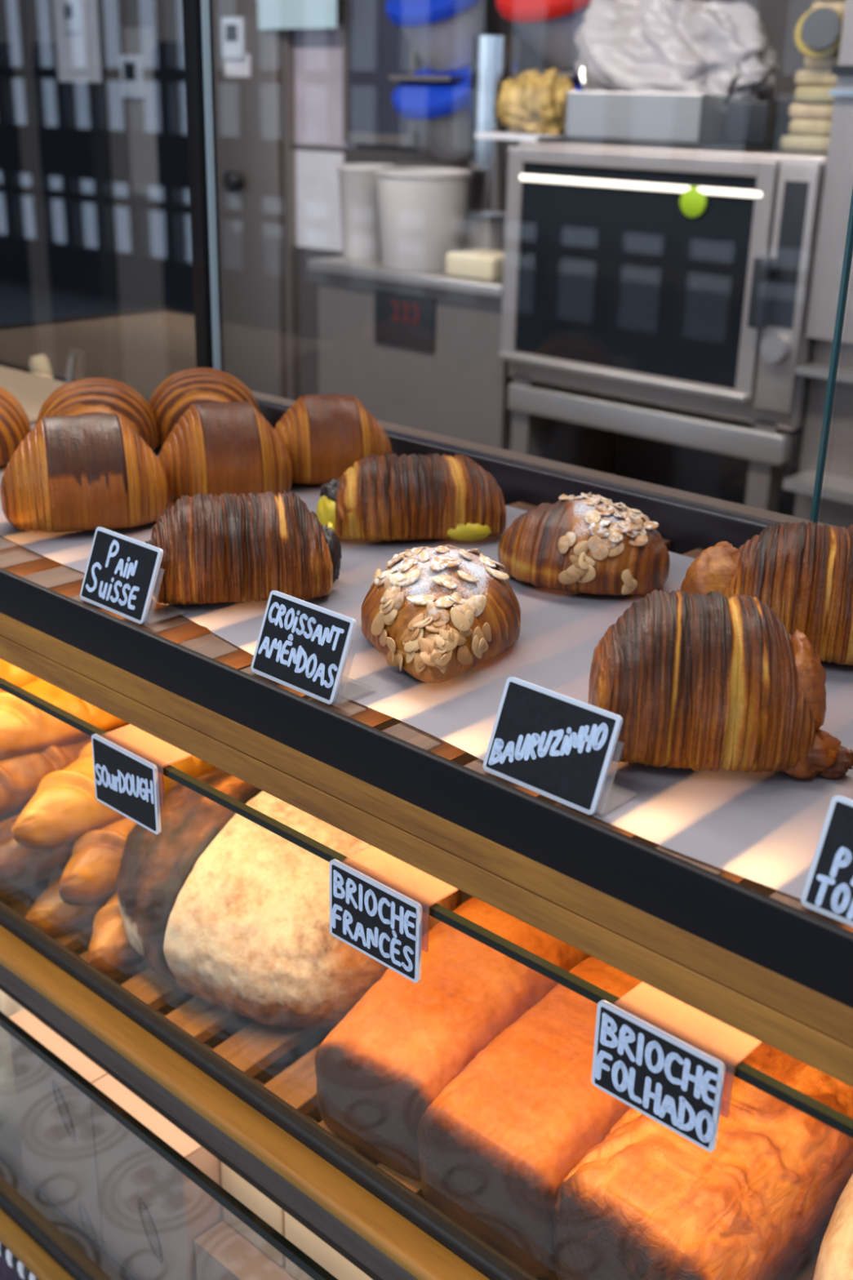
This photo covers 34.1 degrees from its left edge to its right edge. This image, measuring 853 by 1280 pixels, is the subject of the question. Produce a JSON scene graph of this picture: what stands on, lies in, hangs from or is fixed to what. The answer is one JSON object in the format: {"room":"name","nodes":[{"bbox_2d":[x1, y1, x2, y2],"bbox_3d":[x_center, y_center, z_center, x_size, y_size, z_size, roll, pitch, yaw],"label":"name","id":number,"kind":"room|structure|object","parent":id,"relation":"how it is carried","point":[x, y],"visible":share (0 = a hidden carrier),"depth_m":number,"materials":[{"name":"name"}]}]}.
{"room":"food shop","nodes":[
{"label":"food shop","id":0,"kind":"room"},
{"bbox_2d":[296,0,824,396],"bbox_3d":[-0.644,-1.921,4.826,15.000,2.900,0.450,20,28,39],"label":"wall","id":1,"kind":"structure","parent":0,"point":[780,19],"depth_m":4.06,"materials":[{"name":"grey paint"}]},
{"bbox_2d":[295,150,344,252],"bbox_3d":[-0.344,-1.390,4.397,0.237,0.295,0.002,20,28,39],"label":"paper notice","id":2,"kind":"object","parent":1,"relation":"attached to","point":[318,220],"visible":0.79,"depth_m":4.39,"materials":[{"name":"white paper"}]},
{"bbox_2d":[294,24,355,147],"bbox_3d":[-0.319,-1.696,4.259,0.293,0.344,0.002,20,28,39],"label":"paper notice","id":3,"kind":"object","parent":1,"relation":"attached to","point":[318,52],"visible":0.79,"depth_m":4.27,"materials":[{"name":"white paper"}]},
{"bbox_2d":[342,0,419,146],"bbox_3d":[-0.135,-1.699,4.064,0.295,0.471,0.019,20,28,39],"label":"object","id":4,"kind":"object","parent":1,"relation":"attached to","point":[375,48],"visible":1,"depth_m":4.09,"materials":[{"name":"grey"}]},
{"bbox_2d":[388,75,467,80],"bbox_3d":[0.071,-1.513,3.748,0.220,0.012,0.269,20,28,39],"label":"storage shelf","id":5,"kind":"object","parent":1,"relation":"attached to","point":[415,77],"visible":0.57,"depth_m":3.64,"materials":[{"name":"grey metal"}]},
{"bbox_2d":[397,160,467,169],"bbox_3d":[0.093,-1.298,3.807,0.220,0.012,0.269,20,28,39],"label":"storage shelf","id":6,"kind":"object","parent":1,"relation":"attached to","point":[461,165],"visible":0.57,"depth_m":3.75,"materials":[{"name":"grey metal"}]},
{"bbox_2d":[391,63,470,161],"bbox_3d":[0.055,-1.421,3.711,0.296,0.270,0.286,20,28,39],"label":"plastic tub","id":7,"kind":"object","parent":6,"relation":"on","point":[438,111],"visible":0.62,"depth_m":3.65,"materials":[{"name":"blue"}]},
{"bbox_2d":[385,0,484,71],"bbox_3d":[0.028,-1.633,3.647,0.271,0.266,0.271,0,22,-3],"label":"plastic tub","id":8,"kind":"object","parent":7,"relation":"on","point":[441,32],"visible":0.93,"depth_m":3.60,"materials":[{"name":"blue"}]},
{"bbox_2d":[520,71,579,78],"bbox_3d":[0.364,-1.419,3.494,0.220,0.012,0.269,20,28,39],"label":"storage shelf","id":9,"kind":"object","parent":1,"relation":"attached to","point":[570,74],"visible":0.29,"depth_m":3.35,"materials":[{"name":"grey metal"}]},
{"bbox_2d":[495,0,591,70],"bbox_3d":[0.326,-1.542,3.396,0.319,0.278,0.302,20,28,39],"label":"plastic tub","id":10,"kind":"object","parent":9,"relation":"on","point":[548,28],"visible":0.76,"depth_m":3.33,"materials":[{"name":"red"}]},
{"bbox_3d":[0.465,-1.156,3.492,0.220,0.012,0.269,20,28,39],"label":"storage shelf","id":11,"kind":"object","parent":1,"relation":"attached to","visible":0},
{"bbox_2d":[568,77,582,91],"bbox_3d":[0.426,-1.300,3.387,0.217,0.206,0.214,20,28,39],"label":"plastic tub","id":12,"kind":"object","parent":11,"relation":"on","point":[576,84],"visible":0.02,"depth_m":3.38,"materials":[{"name":"blue plastic"}]},
{"bbox_3d":[-4.088,0.737,1.909,15.000,0.050,5.100,20,28,39],"label":"floor","id":13,"kind":"structure","parent":0,"visible":0},
{"bbox_2d":[0,364,852,1279],"bbox_3d":[-0.074,0.433,1.294,2.240,1.142,0.511,20,28,39],"label":"display case","id":14,"kind":"object","parent":13,"relation":"on","point":[775,972],"visible":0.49,"depth_m":0.87,"materials":[{"name":"black metal"}]},
{"bbox_2d":[0,989,24,1176],"bbox_3d":[-0.392,0.417,1.502,0.201,0.304,0.215,20,28,39],"label":"cardboard box","id":15,"kind":"object","parent":14,"relation":"on","point":[11,1148],"visible":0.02,"depth_m":1.42,"materials":[{"name":"white cardboard"}]},
{"bbox_2d":[0,1241,38,1279],"bbox_3d":[-0.522,0.689,1.477,0.750,0.371,0.021,20,28,39],"label":"cloth","id":16,"kind":"object","parent":14,"relation":"hanging from","point":[11,1268],"visible":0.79,"depth_m":1.29,"materials":[{"name":"fabric"}]},
{"bbox_2d":[0,365,66,425],"bbox_3d":[-0.673,-0.283,1.617,0.540,0.014,0.432,20,28,39],"label":"wooden board","id":17,"kind":"object","parent":14,"relation":"on","point":[31,391],"visible":0.15,"depth_m":1.65,"materials":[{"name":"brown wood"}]},
{"bbox_2d":[8,1008,108,1248],"bbox_3d":[-0.260,0.470,1.405,0.132,0.282,0.260,20,28,39],"label":"tile","id":18,"kind":"object","parent":14,"relation":"on","point":[56,1123],"visible":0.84,"depth_m":1.29,"materials":[{"name":"grey tile"}]},
{"bbox_2d":[91,733,161,834],"bbox_3d":[-0.199,0.097,0.975,0.078,0.054,0.029,20,28,39],"label":"price tag","id":19,"kind":"object","parent":14,"relation":"attached to","point":[126,782],"visible":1,"depth_m":0.96,"materials":[{"name":"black plastic"}]},
{"bbox_2d":[92,1074,223,1279],"bbox_3d":[-0.163,0.505,1.322,0.130,0.282,0.260,20,28,39],"label":"tile","id":20,"kind":"object","parent":14,"relation":"on","point":[153,1215],"visible":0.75,"depth_m":1.20,"materials":[{"name":"grey tile"}]},
{"bbox_2d":[194,1219,297,1279],"bbox_3d":[0.032,0.603,1.207,0.345,0.193,0.305,20,28,39],"label":"cardboard box","id":21,"kind":"object","parent":14,"relation":"on","point":[222,1252],"visible":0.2,"depth_m":1.16,"materials":[{"name":"beige cardboard"}]},
{"bbox_2d":[221,1161,285,1266],"bbox_3d":[-0.060,0.432,1.240,0.076,0.093,0.255,20,28,39],"label":"cardboard box","id":22,"kind":"object","parent":21,"relation":"on","point":[244,1192],"visible":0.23,"depth_m":1.15,"materials":[{"name":"beige cardboard"}]},
{"bbox_2d":[284,1211,373,1279],"bbox_3d":[0.050,0.471,1.147,0.214,0.093,0.255,20,28,39],"label":"cardboard box","id":23,"kind":"object","parent":21,"relation":"on","point":[317,1249],"visible":0.14,"depth_m":1.10,"materials":[{"name":"beige cardboard"}]},
{"bbox_2d":[329,858,422,982],"bbox_3d":[-0.021,0.161,0.823,0.078,0.054,0.029,20,28,39],"label":"price tag","id":24,"kind":"object","parent":14,"relation":"attached to","point":[372,917],"visible":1,"depth_m":0.81,"materials":[{"name":"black plastic"}]},
{"bbox_2d":[0,814,821,1279],"bbox_3d":[-0.067,0.285,1.245,2.206,0.083,0.433,20,28,39],"label":"slatted shelf","id":25,"kind":"object","parent":14,"relation":"on","point":[257,1046],"visible":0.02,"depth_m":1.13,"materials":[{"name":"brown wood"}]},
{"bbox_2d":[0,817,50,902],"bbox_3d":[-0.352,0.193,1.343,0.070,0.082,0.258,20,28,39],"label":"baguette","id":26,"kind":"object","parent":25,"relation":"on","point":[4,898],"visible":0.02,"depth_m":1.30,"materials":[{"name":"brown food"}]},
{"bbox_2d":[24,872,111,937],"bbox_3d":[-0.263,0.206,1.315,0.269,0.082,0.070,-19,29,-41],"label":"baguette","id":27,"kind":"object","parent":25,"relation":"on","point":[49,913],"visible":0.13,"depth_m":1.24,"materials":[{"name":"brown food"}]},
{"bbox_2d":[0,822,75,894],"bbox_3d":[-0.305,0.164,1.286,0.071,0.082,0.259,21,29,40],"label":"baguette","id":28,"kind":"object","parent":27,"relation":"on","point":[20,866],"visible":0.15,"depth_m":1.23,"materials":[{"name":"brown food"}]},
{"bbox_2d":[0,728,126,821],"bbox_3d":[-0.343,0.110,1.289,0.074,0.082,0.259,21,29,40],"label":"baguette","id":29,"kind":"object","parent":28,"relation":"on","point":[20,777],"visible":0.2,"depth_m":1.24,"materials":[{"name":"brown food"}]},
{"bbox_2d":[0,678,131,760],"bbox_3d":[-0.311,0.054,1.291,0.279,0.078,0.074,-17,28,-39],"label":"bread loaf","id":30,"kind":"object","parent":29,"relation":"on","point":[25,729],"visible":0.28,"depth_m":1.24,"materials":[{"name":"orange food"}]},
{"bbox_2d":[0,658,38,693],"bbox_3d":[-0.352,0.012,1.306,0.260,0.070,0.070,-16,27,-36],"label":"baguette","id":31,"kind":"object","parent":30,"relation":"on","point":[9,672],"visible":0.04,"depth_m":1.26,"materials":[{"name":"orange food"}]},
{"bbox_2d":[11,724,217,849],"bbox_3d":[-0.261,0.118,1.275,0.078,0.085,0.268,18,27,35],"label":"bread loaf","id":32,"kind":"object","parent":28,"relation":"on","point":[64,806],"visible":0.41,"depth_m":1.21,"materials":[{"name":"orange food"}]},
{"bbox_2d":[57,817,136,906],"bbox_3d":[-0.247,0.168,1.281,0.075,0.082,0.238,12,24,26],"label":"bread roll","id":33,"kind":"object","parent":27,"relation":"on","point":[89,877],"visible":0.35,"depth_m":1.21,"materials":[{"name":"brown food"}]},
{"bbox_2d":[87,891,138,974],"bbox_3d":[-0.239,0.227,1.267,0.068,0.078,0.219,10,23,21],"label":"baguette","id":34,"kind":"object","parent":25,"relation":"on","point":[109,950],"visible":0.18,"depth_m":1.20,"materials":[{"name":"brown food"}]},
{"bbox_2d":[116,768,462,1028],"bbox_3d":[-0.121,0.196,1.210,0.315,0.162,0.275,14,25,29],"label":"loaf","id":35,"kind":"object","parent":25,"relation":"on","point":[233,913],"visible":0.61,"depth_m":1.11,"materials":[{"name":"beige food"}]},
{"bbox_2d":[315,897,591,1178],"bbox_3d":[0.032,0.285,1.072,0.119,0.124,0.254,17,27,35],"label":"loaf","id":36,"kind":"object","parent":25,"relation":"on","point":[380,1068],"visible":0.57,"depth_m":1.00,"materials":[{"name":"orange food"}]},
{"bbox_2d":[417,955,728,1277],"bbox_3d":[0.109,0.321,0.987,0.124,0.123,0.241,18,27,36],"label":"loaf","id":37,"kind":"object","parent":25,"relation":"on","point":[496,1144],"visible":0.63,"depth_m":0.91,"materials":[{"name":"orange food"}]},
{"bbox_2d":[552,1025,852,1279],"bbox_3d":[0.199,0.345,0.914,0.246,0.136,0.124,-19,29,-41],"label":"loaf","id":38,"kind":"object","parent":25,"relation":"on","point":[646,1202],"visible":0.73,"depth_m":0.85,"materials":[{"name":"orange food"}]},
{"bbox_2d":[813,1173,852,1279],"bbox_3d":[0.323,0.372,0.831,0.162,0.134,0.244,12,24,25],"label":"loaf","id":39,"kind":"object","parent":25,"relation":"on","point":[834,1261],"visible":1,"depth_m":0.81,"materials":[{"name":"food"}]},
{"bbox_2d":[0,501,852,932],"bbox_3d":[0.133,0.007,0.929,1.524,0.014,0.432,20,28,39],"label":"tray","id":40,"kind":"object","parent":14,"relation":"on","point":[162,621],"visible":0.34,"depth_m":0.91,"materials":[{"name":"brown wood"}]},
{"bbox_2d":[80,526,182,625],"bbox_3d":[-0.204,-0.046,0.956,0.078,0.050,0.033,20,28,39],"label":"price tag","id":41,"kind":"object","parent":40,"relation":"on","point":[122,572],"visible":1,"depth_m":0.95,"materials":[{"name":"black plastic"}]},
{"bbox_2d":[250,590,374,705],"bbox_3d":[-0.069,0.003,0.841,0.078,0.050,0.033,20,28,39],"label":"price tag","id":42,"kind":"object","parent":40,"relation":"on","point":[303,646],"visible":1,"depth_m":0.83,"materials":[{"name":"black plastic"}]},
{"bbox_2d":[0,424,852,898],"bbox_3d":[0.118,-0.001,0.925,1.585,0.002,0.406,20,28,39],"label":"parchment paper","id":43,"kind":"object","parent":40,"relation":"on","point":[763,828],"visible":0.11,"depth_m":0.83,"materials":[{"name":"white paper"}]},
{"bbox_2d":[0,386,31,466],"bbox_3d":[-0.439,-0.209,1.322,0.120,0.072,0.150,-1,22,-6],"label":"croissant","id":44,"kind":"object","parent":43,"relation":"on","point":[15,424],"visible":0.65,"depth_m":1.30,"materials":[{"name":"brown food"}]},
{"bbox_2d":[0,413,169,532],"bbox_3d":[-0.279,-0.140,1.135,0.135,0.087,0.107,-5,22,-16],"label":"croissant","id":45,"kind":"object","parent":43,"relation":"on","point":[85,472],"visible":0.97,"depth_m":1.10,"materials":[{"name":"brown food"}]},
{"bbox_2d":[35,377,158,451],"bbox_3d":[-0.320,-0.216,1.347,0.116,0.072,0.125,-3,22,-11],"label":"croissant","id":46,"kind":"object","parent":43,"relation":"on","point":[90,395],"visible":0.44,"depth_m":1.31,"materials":[{"name":"brown food"}]},
{"bbox_2d":[148,367,260,448],"bbox_3d":[-0.225,-0.235,1.395,0.116,0.074,0.110,-3,22,-11],"label":"croissant","id":47,"kind":"object","parent":43,"relation":"on","point":[175,394],"visible":0.41,"depth_m":1.36,"materials":[{"name":"brown food"}]},
{"bbox_2d":[158,400,292,503],"bbox_3d":[-0.176,-0.166,1.213,0.120,0.082,0.104,-6,23,-18],"label":"croissant","id":48,"kind":"object","parent":43,"relation":"on","point":[215,448],"visible":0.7,"depth_m":1.18,"materials":[{"name":"brown food"}]},
{"bbox_2d":[145,490,342,605],"bbox_3d":[-0.132,-0.070,0.992,0.147,0.069,0.103,-3,22,-10],"label":"pastry","id":49,"kind":"object","parent":43,"relation":"on","point":[224,548],"visible":0.96,"depth_m":0.95,"materials":[{"name":"brown food"}]},
{"bbox_2d":[274,394,392,484],"bbox_3d":[-0.090,-0.188,1.281,0.119,0.077,0.092,-4,22,-13],"label":"croissant","id":50,"kind":"object","parent":43,"relation":"on","point":[323,436],"visible":0.65,"depth_m":1.25,"materials":[{"name":"brown food"}]},
{"bbox_2d":[315,451,506,541],"bbox_3d":[-0.014,-0.121,1.133,0.155,0.065,0.098,-2,22,-9],"label":"pastry","id":51,"kind":"object","parent":43,"relation":"on","point":[388,497],"visible":0.98,"depth_m":1.10,"materials":[{"name":"brown food"}]},
{"bbox_2d":[360,544,520,683],"bbox_3d":[0.009,-0.026,0.897,0.104,0.062,0.176,3,22,4],"label":"croissant","id":52,"kind":"object","parent":43,"relation":"on","point":[437,613],"visible":1,"depth_m":0.86,"materials":[{"name":"beige food"}]},
{"bbox_2d":[482,676,622,814],"bbox_3d":[0.070,0.053,0.722,0.078,0.050,0.033,20,28,39],"label":"label sign","id":53,"kind":"object","parent":43,"relation":"on","point":[557,747],"visible":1,"depth_m":0.72,"materials":[{"name":"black plastic"}]},
{"bbox_2d":[497,492,670,595],"bbox_3d":[0.117,-0.076,1.029,0.129,0.064,0.106,9,23,20],"label":"croissant","id":54,"kind":"object","parent":43,"relation":"on","point":[596,544],"visible":0.99,"depth_m":0.99,"materials":[{"name":"brown food"}]},
{"bbox_2d":[587,589,852,779],"bbox_3d":[0.162,0.018,0.761,0.142,0.088,0.105,3,22,4],"label":"pastry","id":55,"kind":"object","parent":43,"relation":"on","point":[713,682],"visible":0.97,"depth_m":0.72,"materials":[{"name":"brown food"}]},
{"bbox_2d":[680,520,852,665],"bbox_3d":[0.244,-0.037,0.912,0.181,0.082,0.104,7,22,15],"label":"pastry","id":56,"kind":"object","parent":43,"relation":"on","point":[803,571],"visible":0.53,"depth_m":0.88,"materials":[{"name":"brown food"}]},
{"bbox_2d":[800,795,852,927],"bbox_3d":[0.208,0.103,0.604,0.078,0.050,0.033,20,28,39],"label":"price tag","id":57,"kind":"object","parent":40,"relation":"on","point":[828,891],"visible":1,"depth_m":0.62,"materials":[{"name":"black plastic"}]},
{"bbox_2d":[182,0,852,524],"bbox_3d":[-0.158,-0.573,1.330,3.000,0.758,0.023,20,28,39],"label":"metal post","id":58,"kind":"object","parent":14,"relation":"on","point":[197,15],"visible":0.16,"depth_m":1.41,"materials":[{"name":"teal"}]},
{"bbox_2d":[591,1000,725,1151],"bbox_3d":[0.124,0.213,0.699,0.078,0.054,0.029,20,28,39],"label":"label sign","id":59,"kind":"object","parent":14,"relation":"attached to","point":[673,1082],"visible":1,"depth_m":0.69,"materials":[{"name":"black plastic"}]},
{"bbox_3d":[-1.440,-0.261,4.593,15.000,0.050,2.700,20,28,39],"label":"floor","id":60,"kind":"structure","parent":0,"visible":0},
{"bbox_2d":[0,0,299,403],"bbox_3d":[-1.331,-1.953,5.342,2.729,2.550,0.456,20,28,39],"label":"refrigerator","id":61,"kind":"object","parent":60,"relation":"on","point":[97,267],"visible":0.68,"depth_m":4.97,"materials":[{"name":"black glass"}]},
{"bbox_2d":[53,0,102,82],"bbox_3d":[-1.234,-2.166,4.896,0.262,0.372,0.002,20,28,39],"label":"paper notice","id":62,"kind":"object","parent":61,"relation":"attached to","point":[78,55],"visible":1,"depth_m":4.92,"materials":[{"name":"white paper"}]},
{"bbox_2d":[62,0,81,32],"bbox_3d":[-1.248,-2.192,4.883,0.088,0.106,0.019,20,28,39],"label":"timer","id":63,"kind":"object","parent":62,"relation":"attached to","point":[70,8],"visible":1,"depth_m":4.87,"materials":[{"name":"white plastic"}]},
{"bbox_2d":[119,54,145,98],"bbox_3d":[-1.010,-1.932,4.767,0.115,0.138,0.019,20,28,39],"label":"timer","id":64,"kind":"object","parent":61,"relation":"attached to","point":[131,66],"visible":1,"depth_m":4.75,"materials":[{"name":"white plastic"}]},
{"bbox_2d":[123,27,159,195],"bbox_3d":[-0.978,-1.817,4.791,0.167,0.537,0.002,20,28,39],"label":"paper notice","id":65,"kind":"object","parent":61,"relation":"attached to","point":[137,41],"visible":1,"depth_m":4.81,"materials":[{"name":"grey paper"}]},
{"bbox_2d":[221,17,246,58],"bbox_3d":[-0.607,-1.895,4.378,0.100,0.120,0.019,20,28,39],"label":"timer","id":66,"kind":"object","parent":61,"relation":"attached to","point":[233,28],"visible":1,"depth_m":4.37,"materials":[{"name":"white plastic"}]},
{"bbox_2d":[224,54,250,76],"bbox_3d":[-0.600,-1.823,4.411,0.122,0.065,0.002,20,28,39],"label":"paper notice","id":67,"kind":"object","parent":61,"relation":"attached to","point":[233,67],"visible":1,"depth_m":4.41,"materials":[{"name":"white paper"}]},
{"bbox_2d":[257,0,337,29],"bbox_3d":[-0.387,-1.899,4.136,0.346,0.148,0.002,20,28,39],"label":"paper notice","id":68,"kind":"object","parent":61,"relation":"attached to","point":[272,14],"visible":1,"depth_m":4.14,"materials":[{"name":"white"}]},
{"bbox_2d":[307,256,618,474],"bbox_3d":[0.137,-0.490,3.781,0.650,1.041,0.640,20,28,39],"label":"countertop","id":69,"kind":"structure","parent":60,"relation":"on","point":[417,349],"depth_m":3.45,"materials":[{"name":"metal"}]},
{"bbox_2d":[336,163,397,259],"bbox_3d":[-0.155,-1.111,3.605,0.155,0.229,0.155,20,28,39],"label":"plastic tub","id":70,"kind":"object","parent":69,"relation":"on","point":[357,182],"visible":0.8,"depth_m":3.55,"materials":[{"name":"white plastic"}]},
{"bbox_2d":[374,167,472,271],"bbox_3d":[-0.010,-1.039,3.431,0.239,0.229,0.239,20,28,39],"label":"plastic tub","id":71,"kind":"object","parent":69,"relation":"on","point":[422,211],"visible":0.94,"depth_m":3.35,"materials":[{"name":"white plastic"}]},
{"bbox_2d":[446,248,504,281],"bbox_3d":[0.142,-0.890,3.300,0.147,0.055,0.130,20,28,39],"label":"storage box","id":72,"kind":"object","parent":69,"relation":"on","point":[482,264],"visible":0.76,"depth_m":3.25,"materials":[{"name":"beige plastic"}]},
{"bbox_2d":[462,210,506,252],"bbox_3d":[0.154,-1.036,3.568,0.144,0.130,0.154,20,28,39],"label":"storage box","id":73,"kind":"object","parent":69,"relation":"on","point":[482,230],"visible":0.35,"depth_m":3.50,"materials":[{"name":"white plastic"}]},
{"bbox_2d":[466,35,522,212],"bbox_3d":[0.167,-1.282,3.464,0.123,0.405,0.123,20,28,39],"label":"cylinder","id":74,"kind":"object","parent":73,"relation":"on","point":[495,60],"visible":0.78,"depth_m":3.41,"materials":[{"name":"white metal"}]},
{"bbox_2d":[497,140,826,515],"bbox_3d":[0.631,-0.439,3.257,0.747,1.352,0.635,20,28,39],"label":"oven","id":75,"kind":"object","parent":60,"relation":"on","point":[674,285],"visible":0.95,"depth_m":2.91,"materials":[{"name":"metal"}]},
{"bbox_2d":[475,68,574,141],"bbox_3d":[0.255,-1.213,3.148,0.248,0.151,0.180,20,28,39],"label":"loaf","id":76,"kind":"object","parent":75,"relation":"on","point":[532,105],"visible":0.89,"depth_m":3.10,"materials":[{"name":"yellow food"}]},
{"bbox_2d":[536,137,782,151],"bbox_3d":[0.570,-1.081,3.025,0.520,0.010,0.410,20,28,39],"label":"baking sheet","id":77,"kind":"object","parent":75,"relation":"on","point":[715,147],"visible":0.52,"depth_m":2.84,"materials":[{"name":"grey metal"}]},
{"bbox_2d":[564,62,773,143],"bbox_3d":[0.524,-1.163,3.003,0.398,0.156,0.280,20,28,39],"label":"roasting pan","id":78,"kind":"object","parent":77,"relation":"on","point":[672,117],"visible":0.73,"depth_m":2.89,"materials":[{"name":"metal"}]},
{"bbox_2d":[573,0,778,113],"bbox_3d":[0.517,-1.252,2.974,0.517,0.271,0.230,19,27,37],"label":"plastic bag","id":79,"kind":"object","parent":78,"relation":"in","point":[694,46],"visible":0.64,"depth_m":2.88,"materials":[{"name":"white plastic"}]},
{"bbox_2d":[724,99,822,146],"bbox_3d":[0.721,-1.069,2.873,0.095,0.085,0.240,20,28,39],"label":"metal box","id":80,"kind":"object","parent":77,"relation":"on","point":[748,122],"visible":0.62,"depth_m":2.79,"materials":[{"name":"grey metal"}]},
{"bbox_2d":[779,135,829,153],"bbox_3d":[0.868,-1.014,2.843,0.170,0.030,0.290,20,28,39],"label":"sack","id":81,"kind":"object","parent":75,"relation":"on","point":[808,144],"visible":0.5,"depth_m":2.76,"materials":[{"name":"beige fabric"}]},
{"bbox_2d":[788,119,831,136],"bbox_3d":[0.880,-1.039,2.824,0.170,0.030,0.286,20,28,39],"label":"sack","id":82,"kind":"object","parent":81,"relation":"on","point":[811,127],"visible":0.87,"depth_m":2.75,"materials":[{"name":"beige fabric"}]},
{"bbox_2d":[788,102,833,119],"bbox_3d":[0.878,-1.070,2.818,0.170,0.030,0.282,20,28,39],"label":"sack","id":83,"kind":"object","parent":82,"relation":"on","point":[815,111],"visible":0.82,"depth_m":2.74,"materials":[{"name":"beige fabric"}]},
{"bbox_2d":[795,86,835,103],"bbox_3d":[0.886,-1.093,2.795,0.170,0.030,0.290,20,28,39],"label":"sack","id":84,"kind":"object","parent":83,"relation":"on","point":[802,94],"visible":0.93,"depth_m":2.72,"materials":[{"name":"beige fabric"}]},
{"bbox_2d":[795,69,836,87],"bbox_3d":[0.884,-1.124,2.789,0.170,0.030,0.286,20,28,39],"label":"sack","id":85,"kind":"object","parent":84,"relation":"on","point":[803,77],"visible":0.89,"depth_m":2.72,"materials":[{"name":"beige fabric"}]},
{"bbox_2d":[804,53,839,70],"bbox_3d":[0.896,-1.149,2.771,0.170,0.030,0.282,20,28,39],"label":"sack","id":86,"kind":"object","parent":85,"relation":"on","point":[825,63],"visible":0.58,"depth_m":2.70,"materials":[{"name":"beige fabric"}]},
{"bbox_2d":[794,6,843,58],"bbox_3d":[0.867,-1.190,2.735,0.177,0.092,0.349,20,28,39],"label":"basket","id":87,"kind":"object","parent":86,"relation":"on","point":[837,51],"depth_m":2.64,"materials":[{"name":"beige fabric"}]},
{"bbox_3d":[0.902,-1.203,2.742,0.170,0.030,0.286,20,28,39],"label":"sack","id":88,"kind":"object","parent":87,"relation":"on","visible":0},
{"bbox_2d":[811,0,845,17],"bbox_3d":[0.899,-1.234,2.736,0.170,0.030,0.282,20,28,39],"label":"sack","id":89,"kind":"object","parent":88,"relation":"on","point":[839,6],"visible":0.38,"depth_m":2.66,"materials":[{"name":"beige fabric"}]},
{"bbox_2d":[820,0,845,1],"bbox_3d":[0.908,-1.257,2.713,0.170,0.030,0.290,20,28,39],"label":"sack","id":90,"kind":"object","parent":89,"relation":"on","point":[820,0],"visible":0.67,"depth_m":2.66,"materials":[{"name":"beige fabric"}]},
{"bbox_2d":[782,0,852,528],"bbox_3d":[1.179,-0.709,2.613,0.715,2.350,0.640,20,28,39],"label":"tall cabinet","id":91,"kind":"object","parent":60,"relation":"on","point":[836,505],"visible":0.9,"depth_m":2.68,"materials":[{"name":"grey metal"}]},
{"bbox_2d":[782,470,852,503],"bbox_3d":[1.145,-0.288,2.731,0.690,0.020,0.540,20,28,39],"label":"shelf","id":92,"kind":"object","parent":91,"relation":"attached to","point":[837,485],"depth_m":2.74,"materials":[{"name":"metal"}]},
{"bbox_3d":[-0.993,-0.024,2.685,0.970,0.930,0.300,20,28,39],"label":"work table","id":93,"kind":"object","parent":60,"relation":"on","visible":0},
{"bbox_2d":[28,372,66,382],"bbox_3d":[-0.655,-0.394,2.294,0.180,0.060,0.180,20,28,39],"label":"holder","id":94,"kind":"object","parent":93,"relation":"on","point":[61,377],"visible":0.02,"depth_m":2.36,"materials":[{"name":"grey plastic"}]},
{"bbox_2d":[29,355,53,378],"bbox_3d":[-0.619,-0.398,2.265,0.057,0.130,0.034,20,28,39],"label":"wooden stick","id":95,"kind":"object","parent":94,"relation":"in","point":[39,365],"visible":0.34,"depth_m":2.24,"materials":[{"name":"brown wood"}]},
{"bbox_2d":[65,348,84,382],"bbox_3d":[-0.560,-0.397,2.206,0.055,0.130,0.026,20,28,39],"label":"rod","id":96,"kind":"object","parent":94,"relation":"in","point":[76,357],"visible":0.43,"depth_m":2.18,"materials":[{"name":"white metal"}]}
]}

